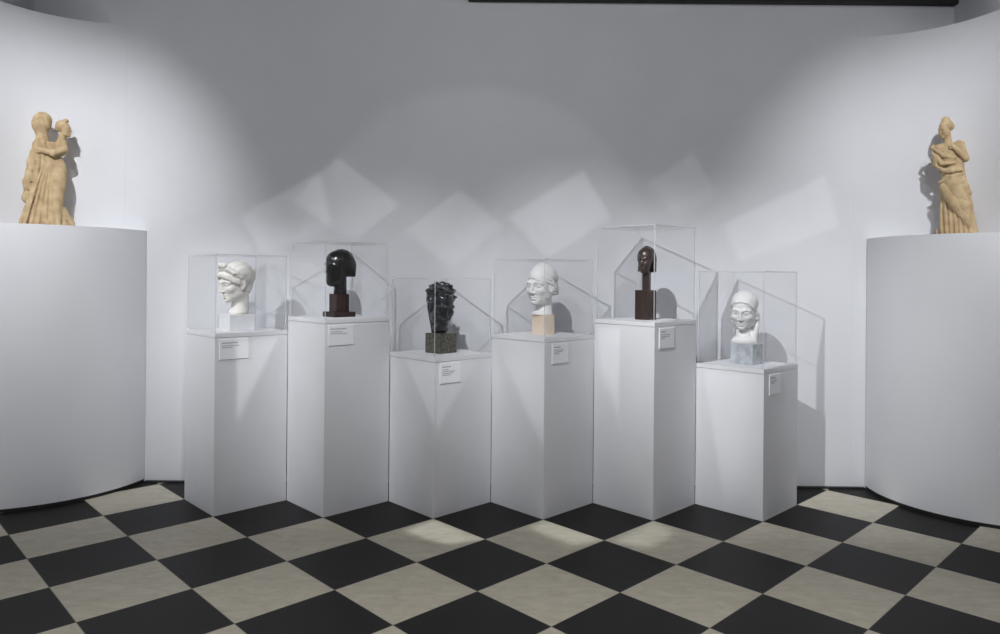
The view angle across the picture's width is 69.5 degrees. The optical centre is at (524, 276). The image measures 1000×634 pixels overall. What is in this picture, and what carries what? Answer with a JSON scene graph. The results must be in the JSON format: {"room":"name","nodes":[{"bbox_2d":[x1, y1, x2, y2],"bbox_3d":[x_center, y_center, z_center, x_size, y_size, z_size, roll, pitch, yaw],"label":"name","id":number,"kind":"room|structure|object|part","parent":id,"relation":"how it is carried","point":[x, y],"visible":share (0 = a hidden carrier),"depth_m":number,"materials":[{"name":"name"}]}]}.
{"room":"museum","nodes":[
{"label":"museum","id":0,"kind":"room"},
{"bbox_2d":[0,0,34,10],"bbox_3d":[-3.424,-0.654,2.627,0.120,4.100,4.855,1,0,0],"label":"wall","id":1,"kind":"structure","parent":0,"point":[27,4],"depth_m":4.82,"materials":[{"name":"white paint"}]},
{"bbox_2d":[0,1,126,228],"bbox_3d":[-3.121,-0.169,4.688,0.891,3.135,0.192,1,0,-45],"label":"wall","id":2,"kind":"structure","parent":0,"point":[74,70],"depth_m":4.85,"materials":[{"name":"white paint"}]},
{"bbox_2d":[35,0,953,485],"bbox_3d":[-0.218,-0.242,4.995,6.500,3.335,0.120,1,0,0],"label":"wall","id":3,"kind":"structure","parent":0,"point":[458,136],"depth_m":4.93,"materials":[{"name":"white paint"}]},
{"bbox_2d":[144,480,864,488],"bbox_3d":[-0.136,1.421,4.920,4.914,0.010,0.031,1,0,0],"label":"baseboard","id":4,"kind":"structure","parent":3,"relation":"attached to","point":[145,481],"depth_m":4.91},
{"bbox_2d":[468,0,958,5],"bbox_3d":[1.282,-1.887,4.910,3.330,0.038,0.051,1,0,0],"label":"trim","id":5,"kind":"structure","parent":3,"relation":"attached to","point":[758,2],"depth_m":4.90,"materials":[{"name":"paint"}]},
{"bbox_2d":[0,482,999,633],"bbox_3d":[-0.233,1.465,0.818,6.900,0.080,8.635,1,0,0],"label":"floor","id":6,"kind":"structure","parent":0,"point":[142,558],"depth_m":3.49,"materials":[{"name":"tile"}]},
{"bbox_2d":[0,223,146,512],"bbox_3d":[-2.998,0.541,4.596,1.051,1.718,0.478,1,0,-40],"label":"plinth","id":7,"kind":"object","parent":6,"relation":"on","point":[73,298],"visible":1,"depth_m":4.45,"materials":[{"name":"white paint"}]},
{"bbox_2d":[18,112,74,225],"bbox_3d":[-3.083,-0.691,4.661,0.300,0.744,0.144,1,0,-24],"label":"statuette","id":8,"kind":"object","parent":7,"relation":"on","point":[44,181],"visible":0.96,"depth_m":4.62,"materials":[{"name":"stone"}]},
{"bbox_2d":[184,326,286,515],"bbox_3d":[-1.823,0.873,4.553,0.455,1.075,0.461,1,0,-45],"label":"pedestal","id":9,"kind":"object","parent":6,"relation":"on","point":[236,383],"visible":1,"depth_m":4.39,"materials":[{"name":"white paint"}]},
{"bbox_2d":[217,261,256,330],"bbox_3d":[-1.815,0.119,4.551,0.248,0.433,0.181,1,0,-39],"label":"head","id":10,"kind":"object","parent":9,"relation":"on","point":[236,279],"visible":1,"depth_m":4.50},
{"bbox_2d":[187,254,286,333],"bbox_3d":[-1.818,0.100,4.555,0.443,0.472,0.443,1,0,45],"label":"display cover","id":11,"kind":"object","parent":9,"relation":"on","point":[216,255],"visible":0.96,"depth_m":4.55,"materials":[{"name":"clear glass"}]},
{"bbox_3d":[-1.973,0.101,4.400,0.431,0.466,0.006,1,0,45],"label":"panel","id":12,"kind":"part","parent":11,"relation":"part of","materials":[{"name":"clear glass"}]},
{"bbox_3d":[-1.973,0.101,4.709,0.443,0.466,0.006,1,0,-45],"label":"panel","id":13,"kind":"part","parent":11,"relation":"part of","materials":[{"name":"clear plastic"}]},
{"bbox_3d":[-1.816,-0.133,4.555,0.443,0.006,0.443,1,0,-45],"label":"panel","id":14,"kind":"part","parent":11,"relation":"part of","materials":[{"name":"clear glass"}]},
{"bbox_3d":[-1.664,0.104,4.709,0.006,0.466,0.431,1,0,-45],"label":"panel","id":15,"kind":"part","parent":11,"relation":"part of","materials":[{"name":"clear glass"}]},
{"bbox_2d":[287,314,389,516],"bbox_3d":[-1.176,0.834,4.553,0.455,1.164,0.461,1,0,-45],"label":"pedestal","id":16,"kind":"object","parent":6,"relation":"on","point":[338,402],"visible":0.94,"depth_m":4.39,"materials":[{"name":"white paint"}]},
{"bbox_2d":[323,249,355,316],"bbox_3d":[-1.172,0.038,4.556,0.206,0.428,0.157,1,0,-42],"label":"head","id":17,"kind":"object","parent":16,"relation":"on","point":[340,263],"visible":0.97,"depth_m":4.51},
{"bbox_2d":[290,240,388,319],"bbox_3d":[-1.171,0.019,4.555,0.443,0.467,0.443,1,0,45],"label":"display cover","id":18,"kind":"object","parent":16,"relation":"on","point":[323,242],"visible":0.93,"depth_m":4.55,"materials":[{"name":"clear glass"}]},
{"bbox_3d":[-1.326,0.021,4.400,0.431,0.461,0.006,1,0,45],"label":"panel","id":19,"kind":"part","parent":18,"relation":"part of","materials":[{"name":"clear glass"}]},
{"bbox_3d":[-1.326,0.021,4.709,0.443,0.461,0.006,1,0,-45],"label":"panel","id":20,"kind":"part","parent":18,"relation":"part of","materials":[{"name":"clear plastic"}]},
{"bbox_3d":[-1.169,-0.211,4.555,0.443,0.006,0.443,1,0,-45],"label":"panel","id":21,"kind":"part","parent":18,"relation":"part of","materials":[{"name":"clear glass"}]},
{"bbox_3d":[-1.016,0.023,4.400,0.443,0.461,0.006,1,0,-45],"label":"panel","id":22,"kind":"part","parent":18,"relation":"part of","materials":[{"name":"clear plastic"}]},
{"bbox_3d":[-1.016,0.023,4.709,0.006,0.461,0.431,1,0,-45],"label":"panel","id":23,"kind":"part","parent":18,"relation":"part of","materials":[{"name":"clear glass"}]},
{"bbox_2d":[389,349,491,517],"bbox_3d":[-0.531,0.951,4.553,0.455,0.943,0.461,1,0,-45],"label":"pedestal","id":24,"kind":"object","parent":6,"relation":"on","point":[440,425],"visible":0.93,"depth_m":4.38,"materials":[{"name":"white paint"}]},
{"bbox_2d":[425,281,456,353],"bbox_3d":[-0.535,0.254,4.542,0.210,0.450,0.242,1,0,-45],"label":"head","id":25,"kind":"object","parent":24,"relation":"on","point":[440,305],"visible":0.99,"depth_m":4.48},
{"bbox_2d":[391,278,490,357],"bbox_3d":[-0.526,0.244,4.555,0.443,0.470,0.443,1,0,45],"label":"display cover","id":26,"kind":"object","parent":24,"relation":"on","point":[392,278],"visible":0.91,"depth_m":4.55,"materials":[{"name":"clear glass"}]},
{"bbox_3d":[-0.681,0.246,4.400,0.431,0.464,0.006,1,0,45],"label":"panel","id":27,"kind":"part","parent":26,"relation":"part of","materials":[{"name":"clear glass"}]},
{"bbox_3d":[-0.524,0.012,4.555,0.443,0.006,0.443,1,0,-45],"label":"panel","id":28,"kind":"part","parent":26,"relation":"part of","materials":[{"name":"clear glass"}]},
{"bbox_3d":[-0.372,0.249,4.400,0.443,0.464,0.006,1,0,-45],"label":"panel","id":29,"kind":"part","parent":26,"relation":"part of","materials":[{"name":"clear plastic"}]},
{"bbox_3d":[-0.372,0.249,4.709,0.006,0.464,0.431,1,0,-45],"label":"panel","id":30,"kind":"part","parent":26,"relation":"part of","materials":[{"name":"clear glass"}]},
{"bbox_2d":[491,331,593,518],"bbox_3d":[0.116,0.896,4.553,0.455,1.065,0.461,1,0,-45],"label":"pedestal","id":31,"kind":"object","parent":6,"relation":"on","point":[542,436],"visible":0.94,"depth_m":4.38,"materials":[{"name":"white paint"}]},
{"bbox_2d":[526,263,558,334],"bbox_3d":[0.112,0.139,4.571,0.250,0.449,0.188,1,0,-33],"label":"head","id":32,"kind":"object","parent":31,"relation":"on","point":[535,283],"visible":0.99,"depth_m":4.50},
{"bbox_2d":[494,259,592,337],"bbox_3d":[0.120,0.128,4.555,0.443,0.470,0.443,1,0,-45],"label":"display cover","id":33,"kind":"object","parent":31,"relation":"on","point":[534,260],"visible":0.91,"depth_m":4.55,"materials":[{"name":"clear glass"}]},
{"bbox_3d":[-0.034,0.130,4.400,0.431,0.464,0.006,1,0,45],"label":"panel","id":34,"kind":"part","parent":33,"relation":"part of","materials":[{"name":"clear glass"}]},
{"bbox_3d":[-0.034,0.130,4.709,0.443,0.464,0.006,1,0,-45],"label":"panel","id":35,"kind":"part","parent":33,"relation":"part of","materials":[{"name":"clear glass"}]},
{"bbox_3d":[0.122,-0.104,4.555,0.443,0.006,0.443,1,0,-45],"label":"panel","id":36,"kind":"part","parent":33,"relation":"part of","materials":[{"name":"clear glass"}]},
{"bbox_3d":[0.275,0.133,4.400,0.443,0.464,0.006,1,0,-45],"label":"panel","id":37,"kind":"part","parent":33,"relation":"part of","materials":[{"name":"clear glass"}]},
{"bbox_3d":[0.275,0.133,4.709,0.431,0.464,0.006,1,0,45],"label":"panel","id":38,"kind":"part","parent":33,"relation":"part of","materials":[{"name":"clear glass"}]},
{"bbox_2d":[593,317,695,519],"bbox_3d":[0.762,0.852,4.553,0.455,1.163,0.461,1,0,-45],"label":"pedestal","id":39,"kind":"object","parent":6,"relation":"on","point":[645,370],"visible":0.98,"depth_m":4.39,"materials":[{"name":"white paint"}]},
{"bbox_2d":[635,246,656,319],"bbox_3d":[0.767,0.037,4.554,0.117,0.467,0.144,1,0,32],"label":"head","id":40,"kind":"object","parent":39,"relation":"on","point":[644,298],"visible":0.97,"depth_m":4.52},
{"bbox_2d":[596,224,695,319],"bbox_3d":[0.768,-0.020,4.555,0.443,0.582,0.443,1,0,45],"label":"display cover","id":41,"kind":"object","parent":39,"relation":"on","point":[646,227],"visible":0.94,"depth_m":4.55,"materials":[{"name":"clear glass"}]},
{"bbox_3d":[0.613,-0.018,4.709,0.006,0.576,0.443,1,0,45],"label":"panel","id":42,"kind":"part","parent":41,"relation":"part of","materials":[{"name":"clear glass"}]},
{"bbox_3d":[0.613,-0.018,4.400,0.006,0.576,0.431,1,0,-45],"label":"panel","id":43,"kind":"part","parent":41,"relation":"part of","materials":[{"name":"clear glass"}]},
{"bbox_3d":[0.770,-0.308,4.555,0.443,0.006,0.443,1,0,45],"label":"panel","id":44,"kind":"part","parent":41,"relation":"part of","materials":[{"name":"clear glass"}]},
{"bbox_3d":[0.922,-0.016,4.709,0.431,0.576,0.006,1,0,45],"label":"panel","id":45,"kind":"part","parent":41,"relation":"part of","materials":[{"name":"clear glass"}]},
{"bbox_3d":[0.922,-0.016,4.400,0.006,0.576,0.443,1,0,45],"label":"panel","id":46,"kind":"part","parent":41,"relation":"part of","materials":[{"name":"clear glass"}]},
{"bbox_2d":[695,358,797,520],"bbox_3d":[1.406,0.994,4.553,0.461,0.891,0.455,1,0,45],"label":"pedestal","id":47,"kind":"object","parent":6,"relation":"on","point":[746,459],"visible":0.92,"depth_m":4.39,"materials":[{"name":"white paint"}]},
{"bbox_2d":[730,290,762,364],"bbox_3d":[1.383,0.316,4.554,0.196,0.464,0.187,1,0,-45],"label":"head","id":48,"kind":"object","parent":47,"relation":"on","point":[745,349],"visible":1,"depth_m":4.50},
{"bbox_2d":[698,271,796,369],"bbox_3d":[1.411,0.257,4.555,0.443,0.583,0.443,1,0,-45],"label":"display cover","id":49,"kind":"object","parent":47,"relation":"on","point":[763,272],"visible":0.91,"depth_m":4.55,"materials":[{"name":"clear glass"}]},
{"bbox_3d":[1.256,0.259,4.709,0.443,0.577,0.006,1,0,-45],"label":"panel","id":50,"kind":"part","parent":49,"relation":"part of","materials":[{"name":"clear glass"}]},
{"bbox_3d":[1.256,0.259,4.400,0.431,0.577,0.006,1,0,45],"label":"panel","id":51,"kind":"part","parent":49,"relation":"part of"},
{"bbox_3d":[1.414,-0.031,4.555,0.443,0.006,0.443,1,0,-45],"label":"panel","id":52,"kind":"part","parent":49,"relation":"part of","materials":[{"name":"clear glass"}]},
{"bbox_3d":[1.565,0.262,4.709,0.006,0.577,0.431,1,0,-45],"label":"panel","id":53,"kind":"part","parent":49,"relation":"part of","materials":[{"name":"clear plastic"}]},
{"bbox_3d":[1.565,0.262,4.400,0.443,0.577,0.006,1,0,-45],"label":"panel","id":54,"kind":"part","parent":49,"relation":"part of","materials":[{"name":"clear glass"}]},
{"bbox_2d":[865,232,999,528],"bbox_3d":[2.634,0.597,4.503,0.424,1.708,1.025,1,0,-31],"label":"plinth","id":55,"kind":"object","parent":6,"relation":"on","point":[932,447],"visible":1,"depth_m":4.35,"materials":[{"name":"white paint"}]},
{"bbox_2d":[930,117,977,233],"bbox_3d":[2.729,-0.640,4.565,0.278,0.766,0.141,1,0,29],"label":"statuette","id":56,"kind":"object","parent":55,"relation":"on","point":[956,212],"visible":0.95,"depth_m":4.54,"materials":[{"name":"stone"}]},
{"bbox_2d":[851,9,999,487],"bbox_3d":[2.665,-0.097,4.667,0.208,3.095,0.964,1,0,-45],"label":"wall","id":57,"kind":"structure","parent":0,"point":[906,83],"depth_m":4.84,"materials":[{"name":"white paint"}]},
{"bbox_2d":[954,0,999,23],"bbox_3d":[2.995,-0.596,2.627,0.120,4.100,4.855,1,0,0],"label":"wall","id":58,"kind":"structure","parent":0,"point":[965,10],"depth_m":4.72,"materials":[{"name":"white paint"}]}
]}

